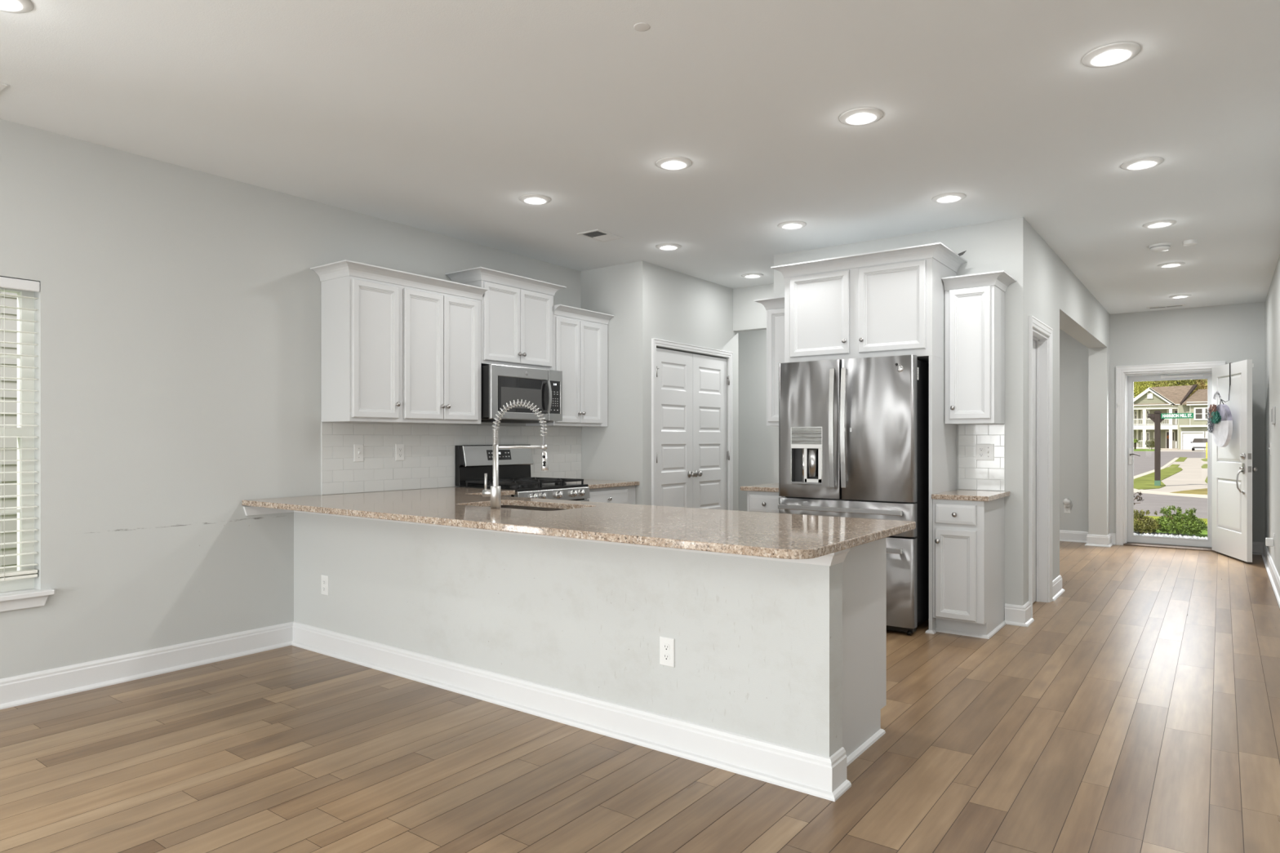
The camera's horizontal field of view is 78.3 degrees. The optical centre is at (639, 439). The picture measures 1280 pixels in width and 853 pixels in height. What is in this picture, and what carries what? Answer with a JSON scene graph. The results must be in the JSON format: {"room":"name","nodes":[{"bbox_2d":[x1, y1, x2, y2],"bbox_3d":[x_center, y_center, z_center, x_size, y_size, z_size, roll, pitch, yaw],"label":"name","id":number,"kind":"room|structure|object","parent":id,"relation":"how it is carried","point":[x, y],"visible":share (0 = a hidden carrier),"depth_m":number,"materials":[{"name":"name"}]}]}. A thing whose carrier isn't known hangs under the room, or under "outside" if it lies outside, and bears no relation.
{"room":"open-plan kitchen","nodes":[
{"label":"open-plan kitchen","id":0,"kind":"room"},
{"bbox_2d":[0,118,581,679],"bbox_3d":[-3.469,-0.122,3.130,0.160,2.743,9.685,0,0,36],"label":"wall","id":1,"kind":"structure","parent":0,"point":[177,327],"depth_m":4.22,"materials":[{"name":"paint"}]},
{"bbox_2d":[0,287,54,612],"bbox_3d":[-3.202,0.019,3.448,0.200,1.564,1.005,0,0,36],"label":"window","id":2,"kind":"structure","parent":1,"relation":"in","point":[21,593],"depth_m":3.81,"materials":[{"name":"white plastic"}]},
{"bbox_2d":[0,276,39,581],"bbox_3d":[-3.184,-0.049,3.435,0.074,1.424,0.911,0,0,36],"label":"window blinds","id":3,"kind":"object","parent":2,"relation":"attached to","point":[5,282],"visible":1,"depth_m":3.73,"materials":[{"name":"white"}]},
{"bbox_2d":[0,621,293,710],"bbox_3d":[-4.189,1.182,1.992,0.034,0.134,7.000,0,0,36],"label":"baseboard","id":4,"kind":"structure","parent":1,"relation":"attached to","point":[20,690],"depth_m":4.10,"materials":[{"name":"white"}]},
{"bbox_2d":[243,506,293,515],"bbox_3d":[-2.207,0.416,4.686,0.018,0.054,0.312,0,0,36],"label":"bracket","id":5,"kind":"object","parent":1,"relation":"attached to","point":[249,510],"visible":0.71,"depth_m":4.63,"materials":[{"name":"white"}]},
{"bbox_2d":[310,259,488,424],"bbox_3d":[-1.567,-0.591,5.242,0.381,0.959,1.130,0,0,36],"label":"upper cabinet","id":6,"kind":"object","parent":1,"relation":"attached to","point":[397,347],"visible":1,"depth_m":5.04,"materials":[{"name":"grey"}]},
{"bbox_2d":[320,422,581,494],"bbox_3d":[-1.266,0.119,5.965,0.008,0.462,2.505,0,0,36],"label":"tile backsplash","id":7,"kind":"structure","parent":1,"relation":"attached to","point":[428,462],"depth_m":5.54,"materials":[{"name":"white"}]},
{"bbox_2d":[353,444,363,462],"bbox_3d":[-1.844,0.089,5.162,0.018,0.114,0.070,0,0,36],"label":"light switch","id":8,"kind":"object","parent":7,"relation":"attached to","point":[357,448],"visible":1,"depth_m":5.16,"materials":[{"name":"white plastic"}]},
{"bbox_2d":[395,444,404,460],"bbox_3d":[-1.656,0.089,5.425,0.008,0.114,0.070,0,0,36],"label":"wall outlet","id":9,"kind":"object","parent":7,"relation":"attached to","point":[399,448],"visible":1,"depth_m":5.42,"materials":[{"name":"white plastic"}]},
{"bbox_2d":[444,266,566,369],"bbox_3d":[-1.006,-0.880,6.001,0.381,0.669,0.900,0,0,36],"label":"upper cabinet","id":10,"kind":"object","parent":1,"relation":"attached to","point":[517,312],"visible":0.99,"depth_m":5.88,"materials":[{"name":"grey"}]},
{"bbox_2d":[480,364,562,423],"bbox_3d":[-0.975,-0.333,5.985,0.444,0.410,0.748,0,0,36],"label":"microwave","id":11,"kind":"object","parent":10,"relation":"attached to","point":[500,384],"visible":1,"depth_m":5.81,"materials":[{"name":"silver"}]},
{"bbox_2d":[525,304,614,426],"bbox_3d":[-0.577,-0.588,6.581,0.381,0.954,0.685,0,0,36],"label":"upper cabinet","id":12,"kind":"object","parent":1,"relation":"attached to","point":[580,335],"visible":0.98,"depth_m":6.48,"materials":[{"name":"grey"}]},
{"bbox_2d":[293,511,842,757],"bbox_3d":[-0.694,0.816,3.832,3.465,0.866,0.115,0,0,36],"label":"wall","id":13,"kind":"structure","parent":0,"point":[758,642],"depth_m":3.37,"materials":[{"name":"paint"}]},
{"bbox_2d":[320,574,328,595],"bbox_3d":[-1.851,0.856,4.611,0.070,0.114,0.008,0,0,36],"label":"wall outlet","id":14,"kind":"object","parent":13,"relation":"attached to","point":[324,579],"visible":1,"depth_m":4.61,"materials":[{"name":"white plastic"}]},
{"bbox_2d":[291,621,851,801],"bbox_3d":[-0.690,1.182,3.809,3.499,0.134,0.151,0,0,36],"label":"baseboard","id":15,"kind":"structure","parent":13,"relation":"attached to","point":[824,777],"depth_m":3.32,"materials":[{"name":"white"}]},
{"bbox_2d":[293,510,849,566],"bbox_3d":[-0.691,0.413,3.811,3.495,0.060,0.145,0,0,36],"label":"trim","id":16,"kind":"structure","parent":13,"relation":"attached to","point":[831,559],"depth_m":3.11,"materials":[{"name":"white"}]},
{"bbox_2d":[659,636,674,667],"bbox_3d":[0.108,0.855,3.162,0.070,0.114,0.008,0,0,36],"label":"wall outlet","id":17,"kind":"object","parent":13,"relation":"attached to","point":[666,644],"visible":1,"depth_m":3.16,"materials":[{"name":"white plastic"}]},
{"bbox_2d":[662,643,670,651],"bbox_3d":[0.107,0.836,3.160,0.033,0.027,0.003,0,0,36],"label":"receptacle","id":18,"kind":"object","parent":17,"relation":"attached to","point":[666,646],"depth_m":3.16,"materials":[{"name":"white"}]},
{"bbox_2d":[581,262,631,480],"bbox_3d":[-0.326,-0.122,6.899,0.730,2.743,0.115,0,0,36],"label":"wall","id":19,"kind":"structure","parent":0,"point":[606,451],"depth_m":6.75,"materials":[{"name":"paint"}]},
{"bbox_2d":[0,0,1279,314],"bbox_3d":[0.848,-1.594,3.366,7.100,0.200,15.800,0,0,36],"label":"ceiling","id":20,"kind":"structure","parent":0,"point":[434,116],"depth_m":3.64,"materials":[{"name":"white paint"}]},
{"bbox_2d":[0,0,33,13],"bbox_3d":[-2.169,-1.488,2.650,0.196,0.013,0.196,0,0,36],"label":"recessed light","id":21,"kind":"object","parent":20,"relation":"in","point":[6,6],"visible":1,"depth_m":2.69,"materials":[{"name":"white"}]},
{"bbox_2d":[519,194,551,204],"bbox_3d":[-0.652,-1.488,4.885,0.196,0.013,0.196,0,0,36],"label":"recessed light","id":22,"kind":"object","parent":20,"relation":"in","point":[535,199],"visible":1,"depth_m":4.87,"materials":[{"name":"white"}]},
{"bbox_2d":[577,229,622,242],"bbox_3d":[-0.292,-1.490,5.752,0.200,0.007,0.290,0,0,36],"label":"ceiling vent","id":23,"kind":"object","parent":20,"relation":"in","point":[599,235],"visible":1,"depth_m":5.75,"materials":[{"name":"white plastic"}]},
{"bbox_2d":[633,22,649,31],"bbox_3d":[0.007,-1.493,2.845,0.060,0.002,0.060,0,0,36],"label":"cap","id":24,"kind":"object","parent":20,"relation":"attached to","point":[638,26],"visible":1,"depth_m":2.84,"materials":[{"name":"white paint"}]},
{"bbox_2d":[655,243,680,250],"bbox_3d":[0.221,-1.488,6.083,0.196,0.013,0.196,0,0,36],"label":"recessed light","id":25,"kind":"object","parent":20,"relation":"in","point":[668,246],"visible":1,"depth_m":6.06,"materials":[{"name":"white"}]},
{"bbox_2d":[655,156,692,170],"bbox_3d":[0.183,-1.488,4.249,0.196,0.013,0.196,0,0,36],"label":"recessed light","id":26,"kind":"object","parent":20,"relation":"in","point":[673,163],"visible":1,"depth_m":4.23,"materials":[{"name":"white"}]},
{"bbox_2d":[742,272,763,278],"bbox_3d":[1.023,-1.488,7.151,0.196,0.013,0.196,0,0,36],"label":"recessed light","id":27,"kind":"object","parent":20,"relation":"in","point":[753,275],"visible":1,"depth_m":7.12,"materials":[{"name":"white"}]},
{"bbox_2d":[777,220,806,229],"bbox_3d":[1.057,-1.488,5.466,0.196,0.013,0.196,0,0,36],"label":"recessed light","id":28,"kind":"object","parent":20,"relation":"in","point":[793,224],"visible":1,"depth_m":5.44,"materials":[{"name":"white"}]},
{"bbox_2d":[839,106,883,125],"bbox_3d":[1.021,-1.488,3.632,0.196,0.013,0.196,0,0,36],"label":"recessed light","id":29,"kind":"object","parent":20,"relation":"in","point":[866,115],"visible":1,"depth_m":3.61,"materials":[{"name":"white"}]},
{"bbox_2d":[931,192,965,203],"bbox_3d":[1.905,-1.488,4.850,0.196,0.013,0.196,0,0,36],"label":"recessed light","id":30,"kind":"object","parent":20,"relation":"in","point":[948,197],"visible":1,"depth_m":4.83,"materials":[{"name":"white"}]},
{"bbox_2d":[1081,41,1140,67],"bbox_3d":[1.828,-1.488,3.051,0.196,0.013,0.196,0,0,36],"label":"recessed light","id":31,"kind":"object","parent":20,"relation":"in","point":[1113,54],"visible":1,"depth_m":3.04,"materials":[{"name":"white"}]},
{"bbox_2d":[1120,156,1164,170],"bbox_3d":[2.714,-1.488,4.249,0.196,0.013,0.196,0,0,36],"label":"recessed light","id":32,"kind":"object","parent":20,"relation":"in","point":[1140,163],"visible":1,"depth_m":4.23,"materials":[{"name":"white"}]},
{"bbox_2d":[1142,219,1176,227],"bbox_3d":[3.595,-1.488,5.439,0.196,0.013,0.196,0,0,36],"label":"recessed light","id":33,"kind":"object","parent":20,"relation":"in","point":[1157,224],"visible":1,"depth_m":5.42,"materials":[{"name":"white"}]},
{"bbox_2d":[1148,243,1171,252],"bbox_3d":[4.000,-1.474,6.047,0.149,0.041,0.149,0,0,36],"label":"smoke detector","id":34,"kind":"object","parent":20,"relation":"attached to","point":[1158,247],"visible":1,"depth_m":6.01,"materials":[{"name":"white plastic"}]},
{"bbox_2d":[1146,304,1185,309],"bbox_3d":[5.902,-1.490,8.819,0.360,0.008,0.110,0,0,36],"label":"ceiling vent","id":35,"kind":"object","parent":20,"relation":"in","point":[1175,305],"visible":1,"depth_m":8.80,"materials":[{"name":"white plastic"}]},
{"bbox_2d":[1157,262,1185,267],"bbox_3d":[4.534,-1.488,6.709,0.196,0.013,0.196,0,0,36],"label":"recessed light","id":36,"kind":"object","parent":20,"relation":"in","point":[1171,264],"visible":1,"depth_m":6.69,"materials":[{"name":"white"}]},
{"bbox_2d":[1168,294,1191,298],"bbox_3d":[5.628,-1.488,8.189,0.196,0.013,0.196,0,0,36],"label":"recessed light","id":37,"kind":"object","parent":20,"relation":"in","point":[1177,296],"visible":1,"depth_m":8.17,"materials":[{"name":"white"}]},
{"bbox_2d":[1182,239,1197,245],"bbox_3d":[4.136,-1.480,5.910,0.090,0.029,0.090,0,0,36],"label":"sensor","id":38,"kind":"object","parent":20,"relation":"attached to","point":[1192,242],"visible":1,"depth_m":5.88,"materials":[{"name":"white plastic"}]},
{"bbox_2d":[0,541,1279,852],"bbox_3d":[0.848,1.324,3.366,6.900,0.150,15.800,0,0,36],"label":"floor","id":39,"kind":"structure","parent":0,"point":[1137,710],"depth_m":3.04,"materials":[{"name":"brown wood"}]},
{"bbox_2d":[454,444,590,501],"bbox_3d":[-0.859,0.635,5.904,0.727,1.188,0.756,0,0,36],"label":"gas range","id":40,"kind":"object","parent":39,"relation":"on","point":[472,462],"visible":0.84,"depth_m":5.90,"materials":[{"name":"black metal"}]},
{"bbox_2d":[459,483,588,492],"bbox_3d":[-0.864,0.355,5.907,0.605,0.024,0.756,0,0,36],"label":"cooktop","id":41,"kind":"object","parent":40,"relation":"in","point":[540,487],"depth_m":5.77,"materials":[{"name":"metal"}]},
{"bbox_2d":[584,485,635,504],"bbox_3d":[-0.460,0.816,6.506,0.654,0.866,0.668,0,0,36],"label":"base cabinet","id":42,"kind":"object","parent":39,"relation":"on","point":[618,495],"visible":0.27,"depth_m":6.36,"materials":[{"name":"grey"}]},
{"bbox_2d":[566,479,639,488],"bbox_3d":[-0.464,0.366,6.510,0.649,0.031,0.671,0,0,36],"label":"countertop","id":43,"kind":"structure","parent":42,"relation":"on","point":[593,484],"depth_m":6.38,"materials":[{"name":"stone"}]},
{"bbox_2d":[747,490,784,513],"bbox_3d":[1.081,0.816,5.998,0.313,0.866,0.605,0,0,36],"label":"base cabinet","id":44,"kind":"object","parent":39,"relation":"on","point":[757,501],"visible":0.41,"depth_m":5.79,"materials":[{"name":"grey"}]},
{"bbox_2d":[740,483,778,492],"bbox_3d":[1.067,0.366,6.014,0.353,0.031,0.598,0,0,36],"label":"countertop","id":45,"kind":"structure","parent":44,"relation":"on","point":[771,487],"depth_m":5.82,"materials":[{"name":"stone"}]},
{"bbox_2d":[777,355,928,635],"bbox_3d":[1.533,0.356,5.486,0.944,1.784,0.787,0,0,36],"label":"refrigerator","id":46,"kind":"object","parent":39,"relation":"on","point":[854,433],"visible":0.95,"depth_m":5.15,"materials":[{"name":"grey"}]},
{"bbox_2d":[842,537,886,766],"bbox_3d":[-0.215,0.817,3.979,2.781,0.867,0.684,0,0,36],"label":"base cabinet","id":47,"kind":"object","parent":39,"relation":"on","point":[864,566],"visible":0.02,"depth_m":3.19,"materials":[{"name":"grey"}]},
{"bbox_2d":[241,487,915,559],"bbox_3d":[-0.431,0.366,4.139,3.521,0.031,1.562,0,0,36],"label":"countertop","id":48,"kind":"structure","parent":47,"relation":"on","point":[758,534],"depth_m":3.44,"materials":[{"name":"stone"}]},
{"bbox_2d":[481,399,548,509],"bbox_3d":[-0.636,0.072,4.022,0.339,0.557,0.066,0,0,-13],"label":"faucet","id":49,"kind":"object","parent":48,"relation":"on","point":[495,491],"visible":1,"depth_m":3.99,"materials":[{"name":"silver metal"}]},
{"bbox_2d":[488,505,563,511],"bbox_3d":[-0.615,0.482,4.212,0.770,0.199,0.450,0,0,36],"label":"sink","id":50,"kind":"object","parent":48,"relation":"in","point":[501,506],"visible":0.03,"depth_m":4.48,"materials":[{"name":"silver metal"}]},
{"bbox_2d":[770,242,967,634],"bbox_3d":[1.614,0.002,5.577,1.188,2.494,0.651,0,0,36],"label":"upper cabinet","id":51,"kind":"object","parent":39,"relation":"on","point":[886,303],"visible":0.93,"depth_m":5.27,"materials":[{"name":"white"}]},
{"bbox_2d":[933,497,1005,639],"bbox_3d":[2.174,0.816,5.180,0.328,0.866,0.620,0,0,36],"label":"base cabinet","id":52,"kind":"object","parent":39,"relation":"on","point":[969,535],"visible":0.96,"depth_m":4.99,"materials":[{"name":"grey"}]},
{"bbox_2d":[931,489,1009,501],"bbox_3d":[2.186,0.366,5.180,0.346,0.031,0.608,0,0,36],"label":"countertop","id":53,"kind":"structure","parent":52,"relation":"on","point":[955,495],"depth_m":5.02,"materials":[{"name":"stone"}]},
{"bbox_2d":[631,261,738,511],"bbox_3d":[0.460,-0.122,7.255,0.110,2.743,1.620,0,0,36],"label":"wall","id":54,"kind":"structure","parent":0,"point":[668,304],"depth_m":6.85,"materials":[{"name":"paint"}]},
{"bbox_2d":[651,337,733,510],"bbox_3d":[0.508,0.196,7.208,0.023,2.107,1.350,0,0,36],"label":"door frame","id":55,"kind":"structure","parent":54,"relation":"attached to","point":[655,342],"depth_m":7.07,"materials":[{"name":"white"}]},
{"bbox_2d":[656,347,729,510],"bbox_3d":[0.497,0.226,7.215,0.097,2.030,1.240,0,0,36],"label":"door","id":56,"kind":"structure","parent":54,"relation":"in","point":[692,455],"depth_m":7.20,"materials":[{"name":"white"}]},
{"bbox_2d":[733,283,773,332],"bbox_3d":[1.301,-1.285,7.577,1.080,0.418,0.110,0,0,36],"label":"wall passage header","id":57,"kind":"structure","parent":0,"point":[748,315],"depth_m":7.68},
{"bbox_2d":[738,329,773,511],"bbox_3d":[1.878,-0.122,8.886,1.710,2.743,0.100,0,0,36],"label":"wall","id":58,"kind":"structure","parent":0,"point":[756,439],"depth_m":9.22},
{"bbox_2d":[773,217,1026,605],"bbox_3d":[1.861,-0.122,5.870,1.850,2.743,0.110,0,0,36],"label":"wall","id":59,"kind":"structure","parent":0,"point":[999,245],"depth_m":5.33,"materials":[{"name":"paint"}]},
{"bbox_2d":[753,296,784,426],"bbox_3d":[1.131,-0.590,6.102,0.356,0.969,0.381,0,0,36],"label":"upper cabinet","id":60,"kind":"object","parent":59,"relation":"attached to","point":[775,307],"visible":0.2,"depth_m":6.02,"materials":[{"name":"grey"}]},
{"bbox_2d":[941,270,1016,424],"bbox_3d":[2.270,-0.590,5.259,0.383,0.969,0.381,0,0,36],"label":"upper cabinet","id":61,"kind":"object","parent":59,"relation":"attached to","point":[975,304],"visible":1,"depth_m":5.18,"materials":[{"name":"grey"}]},
{"bbox_2d":[958,424,1004,491],"bbox_3d":[2.357,0.123,5.429,0.302,0.455,0.008,0,0,36],"label":"tile backsplash","id":62,"kind":"structure","parent":59,"relation":"attached to","point":[973,474],"depth_m":5.42,"materials":[{"name":"white"}]},
{"bbox_2d":[976,444,994,460],"bbox_3d":[2.370,0.087,5.403,0.116,0.114,0.018,0,0,36],"label":"wall outlet","id":63,"kind":"object","parent":62,"relation":"attached to","point":[984,451],"visible":1,"depth_m":5.40,"materials":[{"name":"white plastic"}]},
{"bbox_2d":[1026,220,1110,602],"bbox_3d":[4.045,-0.122,7.426,0.190,2.743,4.990,0,0,36],"label":"wall","id":64,"kind":"structure","parent":0,"point":[1042,264],"depth_m":7.21,"materials":[{"name":"paint"}]},
{"bbox_2d":[1004,600,1034,626],"bbox_3d":[2.587,1.182,5.361,0.146,0.134,0.224,0,0,36],"label":"baseboard","id":65,"kind":"structure","parent":64,"relation":"attached to","point":[1015,615],"depth_m":5.29,"materials":[{"name":"white"}]},
{"bbox_2d":[1032,339,1036,603],"bbox_3d":[2.878,0.238,5.798,0.097,2.006,0.653,0,0,36],"label":"door","id":66,"kind":"structure","parent":64,"relation":"in","point":[1034,369],"depth_m":6.01,"materials":[{"name":"white"}]},
{"bbox_2d":[1028,315,1053,617],"bbox_3d":[2.889,0.198,5.784,0.141,2.103,0.821,0,0,36],"label":"door frame","id":67,"kind":"structure","parent":64,"relation":"attached to","point":[1042,340],"depth_m":6.03,"materials":[{"name":"white"}]},
{"bbox_2d":[1053,575,1065,601],"bbox_3d":[3.287,1.182,6.315,0.154,0.134,0.506,0,0,36],"label":"baseboard","id":68,"kind":"structure","parent":64,"relation":"attached to","point":[1058,590],"depth_m":6.28,"materials":[{"name":"white"}]},
{"bbox_2d":[1084,533,1115,547],"bbox_3d":[5.444,1.182,9.296,0.284,0.134,0.319,0,0,36],"label":"baseboard","id":69,"kind":"structure","parent":64,"relation":"attached to","point":[1100,540],"depth_m":9.20,"materials":[{"name":"white"}]},
{"bbox_2d":[1059,301,1265,542],"bbox_3d":[4.836,-0.048,10.069,5.260,2.893,0.200,0,0,36],"label":"wall","id":70,"kind":"structure","parent":0,"point":[1236,332],"depth_m":9.13,"materials":[{"name":"paint"}]},
{"bbox_2d":[1059,529,1088,542],"bbox_3d":[4.819,1.182,9.936,1.550,0.134,0.034,0,0,36],"label":"baseboard","id":71,"kind":"structure","parent":70,"relation":"attached to","point":[1064,535],"depth_m":9.59,"materials":[{"name":"white"}]},
{"bbox_2d":[1127,372,1212,547],"bbox_3d":[6.148,0.233,9.127,0.834,1.985,0.093,0,0,36],"label":"door","id":72,"kind":"structure","parent":70,"relation":"in","point":[1207,543],"depth_m":9.20,"materials":[{"name":"grey paint"}]},
{"bbox_2d":[1123,542,1216,551],"bbox_3d":[6.140,1.288,9.116,0.890,0.122,0.260,0,0,36],"label":"threshold","id":73,"kind":"object","parent":70,"relation":"attached to","point":[1130,544],"visible":0.35,"depth_m":9.04,"materials":[{"name":"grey metal"}]},
{"bbox_2d":[1115,360,1225,545],"bbox_3d":[6.123,0.190,9.093,1.046,2.118,0.238,0,0,36],"label":"door frame","id":74,"kind":"structure","parent":70,"relation":"attached to","point":[1120,370],"depth_m":9.29,"materials":[{"name":"white"}]},
{"bbox_2d":[1212,359,1257,562],"bbox_3d":[6.241,0.214,8.300,0.180,2.030,0.923,0,0,18],"label":"door","id":75,"kind":"structure","parent":70,"relation":"in","point":[1233,468],"depth_m":8.15,"materials":[{"name":"white paint"}]},
{"bbox_2d":[1206,362,1232,447],"bbox_3d":[6.178,-0.363,8.302,0.182,0.886,0.494,0,0,18],"label":"decoration","id":76,"kind":"object","parent":75,"relation":"hanging from","point":[1220,420],"visible":1,"depth_m":8.28,"materials":[{"name":"white metal"}]},
{"bbox_2d":[1252,542,1265,555],"bbox_3d":[6.624,1.182,8.600,0.338,0.134,0.034,0,0,36],"label":"baseboard","id":77,"kind":"structure","parent":70,"relation":"attached to","point":[1257,547],"depth_m":8.54,"materials":[{"name":"white"}]},
{"bbox_2d":[1158,378,1207,396],"bbox_3d":[91.432,-7.553,131.541,7.892,18.044,6.095,0,0,36],"label":"tree","id":78,"kind":"object","parent":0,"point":[1183,382],"visible":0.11,"depth_m":131.29,"materials":[{"name":"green plant"}]},
{"bbox_2d":[1265,255,1279,576],"bbox_3d":[4.939,-0.122,5.912,0.150,2.743,6.840,0,0,36],"label":"wall","id":79,"kind":"structure","parent":0,"point":[1272,301],"depth_m":7.31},
{"bbox_2d":[1261,542,1279,608],"bbox_3d":[5.359,1.182,5.331,1.584,0.134,6.794,0,0,36],"label":"baseboard","id":80,"kind":"structure","parent":79,"relation":"attached to","point":[1274,578],"depth_m":6.98,"materials":[{"name":"white"}]},
{"bbox_2d":[1271,406,1275,424],"bbox_3d":[5.614,-0.213,6.968,0.022,0.155,0.220,0,0,36],"label":"thermostat","id":81,"kind":"object","parent":79,"relation":"attached to","point":[1273,408],"visible":1,"depth_m":6.88,"materials":[{"name":"grey"}]},
{"bbox_2d":[1273,533,1275,546],"bbox_3d":[5.631,0.889,6.980,0.008,0.114,0.070,0,0,36],"label":"wall outlet","id":82,"kind":"object","parent":79,"relation":"attached to","point":[1273,533],"visible":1,"depth_m":6.96,"materials":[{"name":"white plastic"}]},
{"bbox_2d":[1265,537,1273,546],"bbox_3d":[5.606,0.914,6.999,0.055,0.070,0.060,0,0,36],"label":"power adapter","id":83,"kind":"object","parent":82,"relation":"attached to","point":[1268,541],"visible":1,"depth_m":6.98,"materials":[{"name":"white plastic"}]},
{"bbox_3d":[69.678,1.734,118.693,260.000,0.470,251.500,0,0,36],"label":"ground","id":84,"kind":"structure","parent":0,"visible":0},
{"bbox_2d":[1133,384,1207,449],"bbox_3d":[80.405,-3.516,119.714,19.434,9.969,9.100,0,0,36],"label":"house","id":85,"kind":"object","parent":84,"relation":"on","point":[1175,433],"visible":0.52,"depth_m":118.41,"materials":[{"name":"beige"}]},
{"label":"outside","id":86,"kind":"structure","parent":0,"visible":0},
{"bbox_2d":[1169,488,1207,494],"bbox_3d":[17.368,1.538,23.429,2.114,0.150,7.832,0,0,39],"label":"verge","id":87,"kind":"structure","parent":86,"point":[1198,491],"depth_m":21.98,"materials":[{"name":"green plant"}]},
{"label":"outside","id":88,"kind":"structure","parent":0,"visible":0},
{"bbox_2d":[1133,451,1205,475],"bbox_3d":[37.601,1.548,62.137,19.130,0.150,87.656,0,0,36],"label":"street","id":89,"kind":"structure","parent":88,"point":[1144,463],"depth_m":64.19,"materials":[{"name":"asphalt"}]},
{"bbox_2d":[1133,457,1178,479],"bbox_3d":[28.705,1.542,43.394,0.920,0.150,49.503,0,0,37],"label":"curb","id":90,"kind":"object","parent":89,"relation":"on","point":[1175,459],"visible":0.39,"depth_m":37.08,"materials":[{"name":"concrete"}]},
{"bbox_2d":[1191,438,1207,450],"bbox_3d":[73.724,0.637,103.273,2.280,1.656,4.640,0,0,36],"label":"car","id":91,"kind":"object","parent":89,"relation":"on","point":[1197,442],"visible":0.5,"depth_m":101.65,"materials":[{"name":"white"}]},
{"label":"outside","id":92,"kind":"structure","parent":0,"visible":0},
{"bbox_3d":[7.593,1.540,10.971,3.700,0.150,3.850,0,0,36],"label":"gravel bed","id":93,"kind":"object","parent":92,"visible":0},
{"bbox_2d":[1133,509,1161,533],"bbox_3d":[7.787,1.279,12.227,0.444,0.386,0.567,0,0,-44],"label":"shrub","id":94,"kind":"object","parent":93,"relation":"on","point":[1142,523],"visible":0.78,"depth_m":12.10,"materials":[{"name":"green plant"}]},
{"bbox_2d":[1133,530,1207,539],"bbox_3d":[8.099,1.447,11.737,3.061,0.043,1.947,0,0,36],"label":"gravel","id":95,"kind":"object","parent":93,"relation":"on","point":[1160,534],"visible":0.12,"depth_m":11.92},
{"bbox_2d":[1155,505,1207,535],"bbox_3d":[8.246,1.238,12.009,0.714,0.467,0.564,0,0,27],"label":"shrub","id":96,"kind":"object","parent":95,"relation":"on","point":[1167,522],"visible":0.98,"depth_m":11.90,"materials":[{"name":"green plant"}]},
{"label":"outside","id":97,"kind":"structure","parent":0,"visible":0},
{"bbox_2d":[1133,466,1182,489],"bbox_3d":[21.122,1.538,32.497,1.843,0.150,23.656,0,0,36],"label":"lawn","id":98,"kind":"structure","parent":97,"point":[1146,482],"depth_m":28.69,"materials":[{"name":"green plant"}]},
{"bbox_2d":[1148,410,1193,485],"bbox_3d":[16.688,0.279,24.712,1.175,2.380,0.200,0,0,36],"label":"street sign","id":99,"kind":"object","parent":98,"relation":"on","point":[1157,417],"visible":1,"depth_m":24.85,"materials":[{"name":"brown wood"}]},
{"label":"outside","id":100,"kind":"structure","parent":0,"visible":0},
{"bbox_2d":[1133,448,1154,451],"bbox_3d":[72.158,1.534,117.156,9.562,0.150,48.864,0,0,36],"label":"lawn","id":101,"kind":"structure","parent":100,"point":[1135,450],"depth_m":107.29,"materials":[{"name":"green plant"}]},
{"bbox_2d":[1144,438,1154,448],"bbox_3d":[76.014,0.621,116.638,1.943,1.696,1.802,0,0,36],"label":"bush","id":102,"kind":"object","parent":101,"relation":"on","point":[1151,443],"visible":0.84,"depth_m":116.54,"materials":[{"name":"green plant"}]},
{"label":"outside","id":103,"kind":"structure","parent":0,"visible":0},
{"bbox_2d":[1133,527,1207,537],"bbox_3d":[4.438,1.544,13.684,28.000,0.150,5.140,0,0,36],"label":"lawn","id":104,"kind":"structure","parent":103,"point":[1204,533],"depth_m":12.29,"materials":[{"name":"green plant"}]},
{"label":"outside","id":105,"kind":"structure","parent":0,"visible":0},
{"bbox_3d":[-6.446,1.719,5.839,7.830,0.500,20.500,0,0,36],"label":"yard","id":106,"kind":"structure","parent":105,"visible":0},
{"bbox_2d":[0,291,17,572],"bbox_3d":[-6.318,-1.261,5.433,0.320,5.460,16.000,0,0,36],"label":"house","id":107,"kind":"structure","parent":106,"relation":"on","point":[10,384],"depth_m":6.58,"materials":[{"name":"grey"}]},
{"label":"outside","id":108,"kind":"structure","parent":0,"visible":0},
{"bbox_2d":[1147,448,1207,493],"bbox_3d":[54.330,1.556,84.958,17.661,0.150,159.962,0,0,36],"label":"sidewalk","id":109,"kind":"structure","parent":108,"point":[1193,476],"depth_m":30.93,"materials":[{"name":"concrete"}]},
{"bbox_2d":[1133,381,1155,398],"bbox_3d":[85.454,-7.353,136.583,8.220,17.644,7.016,0,0,36],"label":"tree","id":110,"kind":"object","parent":109,"relation":"on","point":[1138,388],"visible":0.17,"depth_m":134.53,"materials":[{"name":"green plant"}]},
{"bbox_2d":[1173,378,1207,397],"bbox_3d":[98.763,-7.550,139.175,8.049,18.038,7.062,0,0,36],"label":"tree","id":111,"kind":"object","parent":109,"relation":"on","point":[1202,384],"visible":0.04,"depth_m":138.47,"materials":[{"name":"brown plant"}]},
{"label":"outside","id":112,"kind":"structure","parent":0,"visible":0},
{"bbox_2d":[1133,492,1207,518],"bbox_3d":[13.688,1.550,17.780,70.000,0.150,8.947,0,0,36],"label":"street","id":113,"kind":"structure","parent":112,"point":[1153,503],"depth_m":17.96,"materials":[{"name":"asphalt"}]},
{"bbox_2d":[1133,488,1207,497],"bbox_3d":[14.523,1.544,21.499,1.598,0.150,6.425,0,0,-14],"label":"curb","id":114,"kind":"object","parent":113,"relation":"on","point":[1147,491],"visible":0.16,"depth_m":21.08,"materials":[{"name":"concrete"}]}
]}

